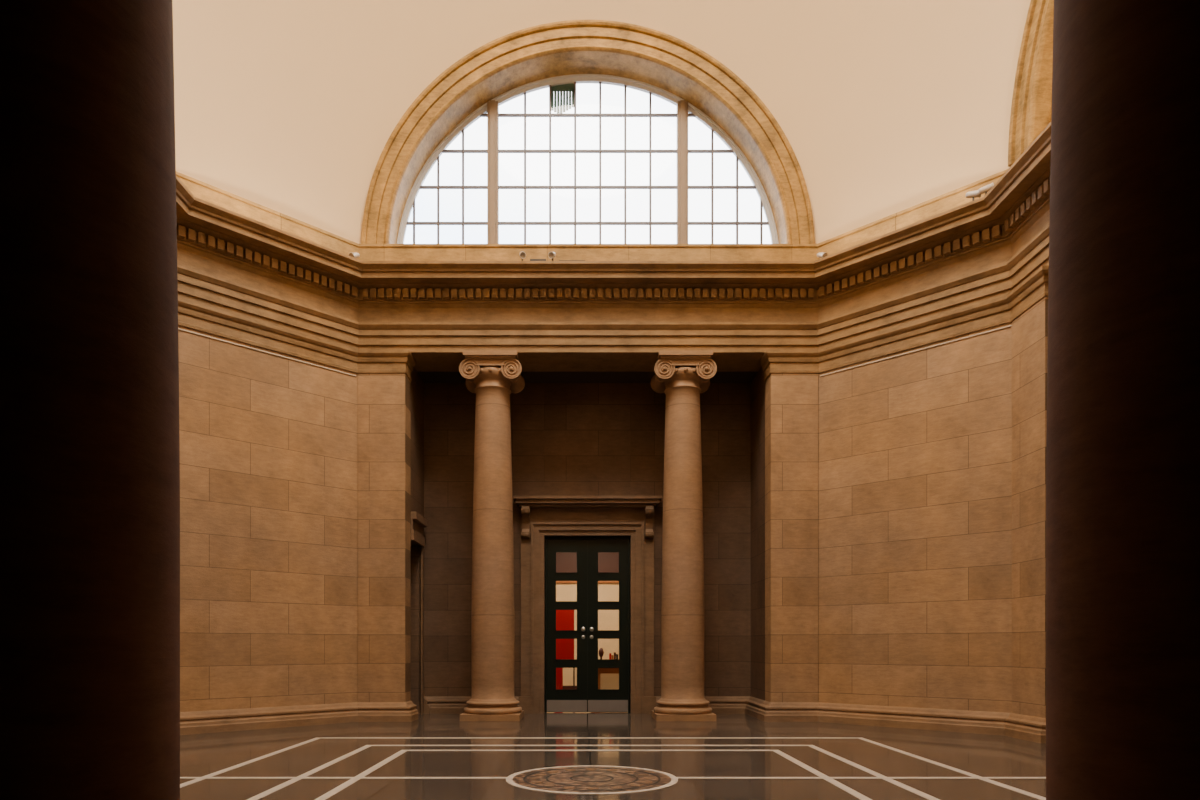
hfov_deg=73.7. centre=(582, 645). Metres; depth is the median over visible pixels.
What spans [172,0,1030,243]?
wall
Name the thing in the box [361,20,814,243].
arch surround
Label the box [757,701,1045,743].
baseboard
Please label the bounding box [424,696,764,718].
baseboard
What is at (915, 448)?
wall
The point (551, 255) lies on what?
spotlight
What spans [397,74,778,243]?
window
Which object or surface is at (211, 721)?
baseboard
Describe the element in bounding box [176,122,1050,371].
entablature
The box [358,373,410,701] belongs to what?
pier
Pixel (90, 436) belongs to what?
column
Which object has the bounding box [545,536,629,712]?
door
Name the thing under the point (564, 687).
trim
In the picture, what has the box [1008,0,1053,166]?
blind arch
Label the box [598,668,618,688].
countertop
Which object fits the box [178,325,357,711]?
wall
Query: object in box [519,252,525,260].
spotlight
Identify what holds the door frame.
attached to the wall at (449, 408)
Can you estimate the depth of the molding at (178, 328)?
11.69 m
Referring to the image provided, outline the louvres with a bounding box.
[551,83,573,112]
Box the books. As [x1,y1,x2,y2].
[609,652,617,658]
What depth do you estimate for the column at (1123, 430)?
1.98 m
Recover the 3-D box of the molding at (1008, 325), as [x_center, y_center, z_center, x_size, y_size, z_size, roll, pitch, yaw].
[4.783,-4.309,11.758,0.025,0.018,2.836,0,0,-45]
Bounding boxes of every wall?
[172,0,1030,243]
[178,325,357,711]
[411,367,420,545]
[424,383,544,712]
[544,383,630,495]
[556,552,618,685]
[630,383,750,712]
[751,366,764,699]
[818,322,1011,712]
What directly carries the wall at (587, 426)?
in the wall at (449, 408)
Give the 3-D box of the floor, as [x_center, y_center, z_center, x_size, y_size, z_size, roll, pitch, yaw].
[0.080,1.300,6.000,18.000,0.200,30.000,0,0,0]
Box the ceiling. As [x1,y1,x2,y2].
[418,372,757,382]
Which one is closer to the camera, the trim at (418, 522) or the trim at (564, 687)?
the trim at (418, 522)
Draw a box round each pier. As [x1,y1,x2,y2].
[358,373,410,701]
[765,373,817,701]
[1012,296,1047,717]
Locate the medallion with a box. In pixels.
[506,765,677,793]
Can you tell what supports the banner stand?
on the floor
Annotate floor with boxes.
[180,712,1045,799]
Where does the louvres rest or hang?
attached to the window
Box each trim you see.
[178,297,415,380]
[411,511,427,714]
[556,581,618,688]
[760,266,1048,380]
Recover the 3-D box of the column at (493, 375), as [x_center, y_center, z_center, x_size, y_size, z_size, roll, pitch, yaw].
[-1.480,-1.750,13.150,1.000,5.899,0.960,0,0,0]
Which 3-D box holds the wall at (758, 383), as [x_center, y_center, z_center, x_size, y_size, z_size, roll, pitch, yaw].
[3.150,-1.749,13.890,0.300,5.898,1.420,0,0,0]
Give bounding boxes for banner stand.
[556,610,574,688]
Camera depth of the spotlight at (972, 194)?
10.70 m
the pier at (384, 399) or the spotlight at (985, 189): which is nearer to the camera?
the spotlight at (985, 189)
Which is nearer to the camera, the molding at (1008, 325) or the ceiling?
the molding at (1008, 325)
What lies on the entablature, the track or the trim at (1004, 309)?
the track
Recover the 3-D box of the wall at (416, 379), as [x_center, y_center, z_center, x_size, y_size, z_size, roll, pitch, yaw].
[-2.990,-3.224,13.590,0.300,2.948,0.820,0,0,0]
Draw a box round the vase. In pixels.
[599,648,603,658]
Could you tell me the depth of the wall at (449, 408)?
14.30 m
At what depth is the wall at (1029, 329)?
10.32 m
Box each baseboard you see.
[180,701,418,734]
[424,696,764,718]
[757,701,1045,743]
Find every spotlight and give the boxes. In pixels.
[348,252,359,257]
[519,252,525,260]
[548,252,555,260]
[817,252,827,257]
[965,190,980,200]
[978,183,993,194]
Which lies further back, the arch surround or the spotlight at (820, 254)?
the arch surround
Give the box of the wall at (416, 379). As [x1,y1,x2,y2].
[411,367,420,545]
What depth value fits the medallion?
7.17 m
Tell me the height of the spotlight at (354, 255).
0.200 m
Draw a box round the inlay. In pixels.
[180,737,1045,799]
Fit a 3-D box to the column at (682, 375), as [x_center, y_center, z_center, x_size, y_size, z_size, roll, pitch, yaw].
[1.640,-1.750,13.150,1.000,5.899,0.960,0,0,0]
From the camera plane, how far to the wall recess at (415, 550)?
14.00 m
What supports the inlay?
on the floor
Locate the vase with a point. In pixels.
(601, 652)
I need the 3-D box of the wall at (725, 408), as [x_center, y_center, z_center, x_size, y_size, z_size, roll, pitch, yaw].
[1.925,-1.900,14.450,2.150,6.200,0.300,0,0,0]
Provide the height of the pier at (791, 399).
5.898 m
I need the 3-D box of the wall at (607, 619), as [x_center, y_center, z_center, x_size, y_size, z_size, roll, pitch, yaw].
[0.080,-0.900,19.845,5.200,4.200,0.110,0,0,0]
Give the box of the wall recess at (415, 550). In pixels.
[411,379,423,714]
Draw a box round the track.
[530,259,584,260]
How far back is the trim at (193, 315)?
11.93 m
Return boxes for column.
[0,0,179,799]
[459,350,524,721]
[650,350,716,721]
[1046,0,1199,799]
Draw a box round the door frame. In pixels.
[513,496,661,713]
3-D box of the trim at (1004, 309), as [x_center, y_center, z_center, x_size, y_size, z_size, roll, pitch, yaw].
[4.896,-4.529,11.211,5.554,0.338,1.147,0,0,38]
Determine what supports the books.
on the countertop

